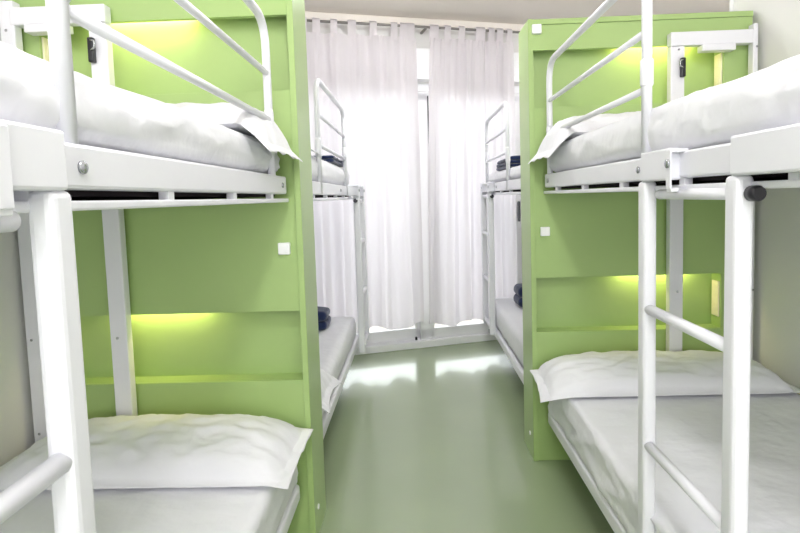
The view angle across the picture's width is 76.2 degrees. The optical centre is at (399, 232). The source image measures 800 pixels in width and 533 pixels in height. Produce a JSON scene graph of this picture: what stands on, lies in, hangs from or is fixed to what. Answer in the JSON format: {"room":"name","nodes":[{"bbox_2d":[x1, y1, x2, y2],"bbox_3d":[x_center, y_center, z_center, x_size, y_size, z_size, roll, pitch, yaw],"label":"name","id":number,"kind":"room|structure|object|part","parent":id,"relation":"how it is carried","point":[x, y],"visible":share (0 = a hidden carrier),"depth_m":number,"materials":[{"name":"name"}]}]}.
{"room":"dormitory","nodes":[
{"label":"dormitory","id":0,"kind":"room"},
{"bbox_2d":[0,0,34,466],"bbox_3d":[-1.322,-0.066,0.456,0.120,2.450,6.291,-2,4,2],"label":"wall","id":1,"kind":"structure","parent":0,"point":[16,415],"depth_m":1.60,"materials":[{"name":"white paint"}]},
{"bbox_2d":[307,22,518,85],"bbox_3d":[0.716,-0.379,4.072,3.976,2.450,0.180,-3,4,-14],"label":"wall","id":2,"kind":"structure","parent":0,"point":[422,40],"depth_m":3.77,"materials":[{"name":"white paint"}]},
{"bbox_2d":[307,19,519,33],"bbox_3d":[0.100,-1.470,3.690,2.549,0.025,0.121,-3,4,-14],"label":"curtain rod","id":3,"kind":"object","parent":2,"relation":"attached to","point":[308,20],"visible":0.37,"depth_m":3.63,"materials":[{"name":"grey metal"}]},
{"bbox_2d":[305,17,423,332],"bbox_3d":[-0.380,-0.369,3.579,1.101,2.201,0.071,-3,4,-14],"label":"curtain","id":4,"kind":"object","parent":3,"relation":"hanging from","point":[373,77],"visible":0.62,"depth_m":3.62,"materials":[{"name":"white fabric"}]},
{"bbox_2d":[428,24,516,326],"bbox_3d":[0.530,-0.407,3.807,0.722,2.213,0.068,-3,4,-16],"label":"curtain","id":5,"kind":"object","parent":3,"relation":"hanging from","point":[469,80],"visible":0.88,"depth_m":3.80,"materials":[{"name":"white fabric"}]},
{"bbox_2d":[305,11,524,30],"bbox_3d":[0.681,-1.566,3.875,3.924,0.055,0.045,-3,4,-14],"label":"trim","id":6,"kind":"structure","parent":2,"relation":"attached to","point":[309,15],"depth_m":3.69,"materials":[{"name":"paint"}]},
{"bbox_2d":[355,48,521,354],"bbox_3d":[0.046,-0.229,3.826,2.018,2.225,0.178,-3,4,-14],"label":"window","id":7,"kind":"structure","parent":2,"relation":"in","point":[424,334],"depth_m":3.90,"materials":[{"name":"white"}]},
{"bbox_3d":[-0.372,-0.092,3.784,1.092,1.875,0.035,-3,4,-14],"label":"sash","id":8,"kind":"part","parent":7,"relation":"part of","materials":[{"name":"white"}]},
{"bbox_3d":[0.555,-0.135,3.976,0.884,1.875,0.035,-3,4,-14],"label":"sash","id":9,"kind":"part","parent":7,"relation":"part of","materials":[{"name":"white"}]},
{"bbox_3d":[0.943,-0.169,4.038,0.008,0.160,0.034,-3,4,-14],"label":"door handle","id":10,"kind":"part","parent":7,"relation":"part of","materials":[{"name":"black plastic"}]},
{"bbox_2d":[320,340,613,532],"bbox_3d":[0.701,1.098,1.063,4.062,0.080,7.442,-2,4,2],"label":"floor","id":11,"kind":"structure","parent":0,"point":[428,439],"depth_m":2.25,"materials":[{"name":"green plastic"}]},
{"bbox_2d":[0,0,299,532],"bbox_3d":[-0.785,0.233,0.682,0.896,1.790,1.937,-2,4,2],"label":"bunk bed","id":12,"kind":"object","parent":11,"relation":"on","point":[46,175],"visible":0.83,"depth_m":0.59,"materials":[{"name":"white metal"}]},
{"bbox_3d":[-1.183,0.179,1.641,0.045,1.790,0.033,-2,4,2],"label":"post","id":13,"kind":"part","parent":12,"relation":"part of","materials":[{"name":"white metal"}]},
{"bbox_3d":[-0.369,-0.073,0.504,0.027,0.064,0.082,-2,4,2],"label":"hook plate","id":14,"kind":"part","parent":12,"relation":"part of","materials":[{"name":"white metal"}]},
{"bbox_3d":[-0.902,0.209,1.635,0.055,1.713,0.033,-2,4,2],"label":"post","id":15,"kind":"part","parent":12,"relation":"part of","materials":[{"name":"white metal"}]},
{"bbox_2d":[0,41,279,173],"bbox_3d":[-0.807,-0.150,0.645,0.863,0.108,1.891,-2,4,2],"label":"mattress","id":16,"kind":"object","parent":12,"relation":"on","point":[109,116],"visible":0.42,"depth_m":0.71,"materials":[{"name":"white fabric"}]},
{"bbox_2d":[167,102,302,161],"bbox_3d":[-0.721,-0.277,1.423,0.818,0.164,0.360,-2,4,2],"label":"pillow","id":17,"kind":"object","parent":16,"relation":"on","point":[228,115],"visible":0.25,"depth_m":1.28,"materials":[{"name":"white fabric"}]},
{"bbox_2d":[0,467,297,532],"bbox_3d":[-0.772,0.801,0.709,0.864,0.165,1.884,-2,4,2],"label":"mattress","id":18,"kind":"object","parent":12,"relation":"on","point":[254,509],"visible":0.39,"depth_m":1.26,"materials":[{"name":"white fabric"}]},
{"bbox_2d":[0,413,313,489],"bbox_3d":[-0.714,0.613,1.495,0.855,0.112,0.340,-2,4,2],"label":"pillow","id":19,"kind":"object","parent":18,"relation":"on","point":[187,450],"visible":0.84,"depth_m":1.40,"materials":[{"name":"white fabric"}]},
{"bbox_3d":[-0.385,-0.332,1.016,0.023,0.496,0.889,-2,4,2],"label":"guard rail","id":20,"kind":"part","parent":12,"relation":"part of","materials":[{"name":"white metal"}]},
{"bbox_3d":[-0.809,-0.067,0.643,0.868,0.054,1.900,-2,4,2],"label":"frame","id":21,"kind":"part","parent":12,"relation":"part of","materials":[{"name":"white metal"}]},
{"bbox_3d":[-0.778,0.912,0.710,0.868,0.055,1.900,-2,4,2],"label":"frame","id":22,"kind":"part","parent":12,"relation":"part of","materials":[{"name":"white metal"}]},
{"bbox_2d":[6,0,325,532],"bbox_3d":[-0.758,0.127,1.745,0.912,1.854,0.207,-2,4,2],"label":"headboard panel","id":23,"kind":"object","parent":11,"relation":"on","point":[224,309],"depth_m":1.67,"materials":[{"name":"green laminate"}]},
{"bbox_3d":[-1.136,-0.550,1.652,0.007,0.150,0.048,-2,4,2],"label":"socket plate","id":24,"kind":"part","parent":23,"relation":"part of","materials":[{"name":"beige plastic"}]},
{"bbox_2d":[278,242,290,254],"bbox_3d":[-0.371,0.051,1.634,0.038,0.038,0.016,-2,4,2],"label":"switch","id":25,"kind":"object","parent":23,"relation":"attached to","point":[284,248],"depth_m":1.63,"materials":[{"name":"white plastic"}]},
{"bbox_3d":[-0.316,0.113,1.738,0.020,1.854,0.197,-2,4,2],"label":"panel","id":26,"kind":"part","parent":23,"relation":"part of","materials":[{"name":"green laminate"}]},
{"bbox_2d":[312,78,369,438],"bbox_3d":[-0.675,0.153,2.654,0.888,1.672,1.518,-2,4,2],"label":"bunk bed","id":27,"kind":"object","parent":11,"relation":"on","point":[322,191],"visible":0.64,"depth_m":2.96,"materials":[{"name":"white metal"}]},
{"bbox_3d":[-0.725,-0.207,2.621,0.811,0.054,1.500,-2,4,2],"label":"frame","id":28,"kind":"part","parent":27,"relation":"part of","materials":[{"name":"white metal"}]},
{"bbox_2d":[311,155,349,185],"bbox_3d":[-0.723,-0.291,2.582,0.793,0.117,1.397,-2,4,2],"label":"mattress","id":29,"kind":"object","parent":27,"relation":"on","point":[331,173],"visible":0.16,"depth_m":2.47,"materials":[{"name":"white fabric"}]},
{"bbox_2d":[314,155,342,166],"bbox_3d":[-0.448,-0.402,2.912,0.220,0.046,0.489,-2,4,2],"label":"folded blanket","id":30,"kind":"object","parent":29,"relation":"on","point":[331,159],"visible":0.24,"depth_m":2.69,"materials":[{"name":"blue fabric"}]},
{"bbox_3d":[-0.334,-0.440,2.550,0.023,0.496,0.853,-2,4,2],"label":"guard rail","id":31,"kind":"part","parent":27,"relation":"part of","materials":[{"name":"white metal"}]},
{"bbox_2d":[319,317,355,415],"bbox_3d":[-0.691,0.670,2.644,0.795,0.154,1.392,-2,4,2],"label":"mattress","id":32,"kind":"object","parent":27,"relation":"on","point":[336,341],"visible":0.11,"depth_m":2.74,"materials":[{"name":"white fabric"}]},
{"bbox_2d":[317,306,330,330],"bbox_3d":[-0.584,0.508,3.019,0.338,0.116,0.205,-2,4,2],"label":"folded blanket","id":33,"kind":"object","parent":32,"relation":"on","point":[324,319],"visible":0.23,"depth_m":2.93,"materials":[{"name":"blue fabric"}]},
{"bbox_2d":[320,369,341,413],"bbox_3d":[-0.661,0.607,2.055,0.810,0.138,0.320,-2,4,2],"label":"pillow","id":34,"kind":"object","parent":32,"relation":"on","point":[328,382],"visible":0.09,"depth_m":2.07,"materials":[{"name":"white fabric"}]},
{"bbox_3d":[-0.694,0.773,2.689,0.811,0.055,1.500,-2,4,2],"label":"frame","id":35,"kind":"part","parent":27,"relation":"part of","materials":[{"name":"white metal"}]},
{"bbox_3d":[-0.278,-0.251,3.023,0.071,0.064,0.091,-2,4,2],"label":"hook plate","id":36,"kind":"part","parent":27,"relation":"part of","materials":[{"name":"white metal"}]},
{"bbox_3d":[-0.271,-0.271,3.313,0.071,0.064,0.091,-2,4,2],"label":"hook plate","id":37,"kind":"part","parent":27,"relation":"part of","materials":[{"name":"white metal"}]},
{"bbox_3d":[-0.239,0.237,3.392,0.040,0.964,0.036,-2,4,2],"label":"ladder rail","id":38,"kind":"part","parent":27,"relation":"part of","materials":[{"name":"white metal"}]},
{"bbox_2d":[480,101,523,384],"bbox_3d":[1.035,0.071,3.057,0.936,1.672,1.420,-2,4,2],"label":"bunk bed","id":39,"kind":"object","parent":11,"relation":"on","point":[488,190],"visible":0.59,"depth_m":3.38,"materials":[{"name":"white metal"}]},
{"bbox_3d":[0.601,-0.322,3.658,0.039,0.064,0.091,-2,4,2],"label":"hook plate","id":40,"kind":"part","parent":39,"relation":"part of","materials":[{"name":"white metal"}]},
{"bbox_3d":[0.620,0.186,3.738,0.040,0.964,0.036,-2,4,2],"label":"ladder rail","id":41,"kind":"part","parent":39,"relation":"part of","materials":[{"name":"white metal"}]},
{"bbox_3d":[0.593,-0.299,3.329,0.039,0.064,0.091,-2,4,2],"label":"hook plate","id":42,"kind":"part","parent":39,"relation":"part of","materials":[{"name":"white metal"}]},
{"bbox_3d":[0.605,-0.516,3.217,0.023,0.496,0.823,-2,4,2],"label":"guard rail","id":43,"kind":"part","parent":39,"relation":"part of","materials":[{"name":"white metal"}]},
{"bbox_2d":[488,165,520,182],"bbox_3d":[1.033,-0.355,3.000,0.856,0.077,1.326,-2,4,2],"label":"mattress","id":44,"kind":"object","parent":39,"relation":"on","point":[515,172],"visible":0.07,"depth_m":2.99,"materials":[{"name":"white fabric"}]},
{"bbox_2d":[496,155,519,170],"bbox_3d":[0.752,-0.424,3.125,0.252,0.070,0.477,-2,4,2],"label":"folded blanket","id":45,"kind":"object","parent":44,"relation":"on","point":[514,160],"visible":0.34,"depth_m":2.92,"materials":[{"name":"blue fabric"}]},
{"bbox_3d":[1.077,0.689,3.099,0.891,0.055,1.420,-2,4,2],"label":"frame","id":46,"kind":"part","parent":39,"relation":"part of","materials":[{"name":"white metal"}]},
{"bbox_3d":[1.046,-0.291,3.031,0.891,0.054,1.420,-2,4,2],"label":"frame","id":47,"kind":"part","parent":39,"relation":"part of","materials":[{"name":"white metal"}]},
{"bbox_2d":[495,298,522,365],"bbox_3d":[1.062,0.583,3.064,0.864,0.159,1.326,-2,4,2],"label":"mattress","id":48,"kind":"object","parent":39,"relation":"on","point":[509,315],"visible":0.14,"depth_m":3.10,"materials":[{"name":"white fabric"}]},
{"bbox_2d":[513,283,522,306],"bbox_3d":[0.964,0.412,3.393,0.390,0.147,0.205,-2,4,2],"label":"folded blanket","id":49,"kind":"object","parent":48,"relation":"on","point":[517,297],"visible":0.18,"depth_m":3.35,"materials":[{"name":"blue fabric"}]},
{"bbox_2d":[519,11,752,460],"bbox_3d":[0.996,0.040,2.205,0.903,1.854,0.194,-2,4,2],"label":"headboard panel","id":50,"kind":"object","parent":11,"relation":"on","point":[580,250],"depth_m":2.14,"materials":[{"name":"green laminate"}]},
{"bbox_3d":[0.559,0.052,2.222,0.020,1.854,0.184,-2,4,2],"label":"panel","id":51,"kind":"part","parent":50,"relation":"part of","materials":[{"name":"green laminate"}]},
{"bbox_2d":[532,24,541,34],"bbox_3d":[0.553,-0.824,2.066,0.038,0.038,0.016,-2,4,2],"label":"switch","id":52,"kind":"object","parent":50,"relation":"attached to","point":[536,28],"depth_m":2.06,"materials":[{"name":"white plastic"}]},
{"bbox_2d":[540,227,549,235],"bbox_3d":[0.604,-0.005,2.122,0.038,0.038,0.016,-2,4,2],"label":"switch","id":53,"kind":"object","parent":50,"relation":"attached to","point":[544,231],"depth_m":2.11,"materials":[{"name":"white plastic"}]},
{"bbox_3d":[0.980,-0.874,2.146,0.878,0.021,0.180,-2,4,2],"label":"panel","id":54,"kind":"part","parent":50,"relation":"part of","materials":[{"name":"green laminate"}]},
{"bbox_2d":[712,285,715,308],"bbox_3d":[1.333,0.273,2.163,0.003,0.101,0.028,-2,4,2],"label":"socket","id":55,"kind":"object","parent":50,"relation":"attached to","point":[713,286],"depth_m":2.16,"materials":[{"name":"beige plastic"}]},
{"bbox_3d":[1.338,0.277,2.163,0.007,0.150,0.048,-2,4,2],"label":"socket plate","id":56,"kind":"part","parent":50,"relation":"part of","materials":[{"name":"beige plastic"}]},
{"bbox_2d":[715,59,718,83],"bbox_3d":[1.304,-0.662,2.099,0.003,0.101,0.028,-2,4,2],"label":"light","id":57,"kind":"object","parent":50,"relation":"attached to","point":[716,60],"depth_m":2.10,"materials":[{"name":"beige plastic"}]},
{"bbox_3d":[1.309,-0.657,2.099,0.007,0.150,0.048,-2,4,2],"label":"socket plate","id":58,"kind":"part","parent":50,"relation":"part of","materials":[{"name":"beige plastic"}]},
{"bbox_2d":[544,0,799,532],"bbox_3d":[0.985,0.146,1.147,0.892,1.790,1.937,-2,4,2],"label":"bunk bed","id":59,"kind":"object","parent":11,"relation":"on","point":[739,172],"visible":0.78,"depth_m":1.10,"materials":[{"name":"white metal"}]},
{"bbox_3d":[1.022,0.824,1.175,0.859,0.055,1.900,-2,4,2],"label":"frame","id":60,"kind":"part","parent":59,"relation":"part of","materials":[{"name":"white metal"}]},
{"bbox_3d":[0.581,-0.403,1.597,0.023,0.496,0.863,-2,4,2],"label":"guard rail","id":61,"kind":"part","parent":59,"relation":"part of","materials":[{"name":"white metal"}]},
{"bbox_3d":[0.991,-0.156,1.107,0.859,0.054,1.900,-2,4,2],"label":"frame","id":62,"kind":"part","parent":59,"relation":"part of","materials":[{"name":"white metal"}]},
{"bbox_3d":[0.552,-0.142,1.084,0.027,0.064,0.126,-2,4,2],"label":"hook plate","id":63,"kind":"part","parent":59,"relation":"part of","materials":[{"name":"white metal"}]},
{"bbox_2d":[548,393,799,532],"bbox_3d":[1.009,0.714,1.167,0.866,0.164,1.907,-2,4,2],"label":"mattress","id":64,"kind":"object","parent":59,"relation":"on","point":[603,431],"visible":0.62,"depth_m":1.47,"materials":[{"name":"white fabric"}]},
{"bbox_2d":[530,351,637,402],"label":"pillow","id":65,"kind":"object","parent":64,"relation":"on","point":[615,373],"depth_m":1.89,"materials":[{"name":"white fabric"}]},
{"bbox_2d":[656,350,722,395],"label":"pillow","id":66,"kind":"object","parent":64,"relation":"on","point":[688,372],"depth_m":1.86,"materials":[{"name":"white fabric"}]},
{"bbox_2d":[550,54,799,171],"bbox_3d":[0.985,-0.245,1.100,0.856,0.122,1.896,-2,4,2],"label":"mattress","id":67,"kind":"object","parent":59,"relation":"on","point":[769,97],"visible":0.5,"depth_m":0.96,"materials":[{"name":"white fabric"}]},
{"bbox_2d":[528,111,640,163],"bbox_3d":[0.950,-0.370,1.913,0.866,0.179,0.315,-2,4,2],"label":"pillow","id":68,"kind":"object","parent":67,"relation":"on","point":[555,136],"visible":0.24,"depth_m":1.81,"materials":[{"name":"white fabric"}]},
{"bbox_3d":[1.127,0.114,2.094,0.055,1.713,0.033,-2,4,2],"label":"post","id":69,"kind":"part","parent":59,"relation":"part of","materials":[{"name":"white metal"}]},
{"bbox_3d":[0.564,0.402,0.858,0.030,0.994,0.036,-2,4,2],"label":"ladder rail","id":70,"kind":"part","parent":59,"relation":"part of","materials":[{"name":"white metal"}]},
{"bbox_3d":[1.428,0.067,2.083,0.020,1.790,0.033,-2,4,2],"label":"post","id":71,"kind":"part","parent":59,"relation":"part of","materials":[{"name":"white metal"}]},
{"bbox_3d":[0.542,-0.115,0.698,0.027,0.064,0.251,-2,4,2],"label":"hook plate","id":72,"kind":"part","parent":59,"relation":"part of","materials":[{"name":"white metal"}]},
{"bbox_2d":[304,0,728,23],"bbox_3d":[0.622,-1.435,0.888,4.062,0.100,7.442,-2,4,2],"label":"ceiling","id":73,"kind":"structure","parent":0,"point":[495,11],"depth_m":3.58,"materials":[{"name":"paint"}]},
{"bbox_2d":[734,0,799,394],"bbox_3d":[1.451,-0.103,-0.247,0.120,2.450,5.035,-2,4,2],"label":"wall","id":74,"kind":"structure","parent":0,"point":[776,311],"depth_m":1.97,"materials":[{"name":"white paint"}]},
{"bbox_2d":[729,0,733,11],"bbox_3d":[1.459,-0.277,2.250,0.025,2.450,0.026,-2,4,2],"label":"trim","id":75,"kind":"structure","parent":74,"relation":"attached to","point":[731,2],"depth_m":2.19,"materials":[{"name":"white"}]},
{"label":"outside","id":76,"kind":"structure","parent":0,"visible":0},
{"bbox_2d":[369,319,482,331],"bbox_3d":[0.212,0.844,5.683,9.363,0.060,3.000,-3,4,-14],"label":"ground","id":77,"kind":"structure","parent":76,"point":[374,328],"depth_m":4.79,"materials":[{"name":"white"}]}
]}

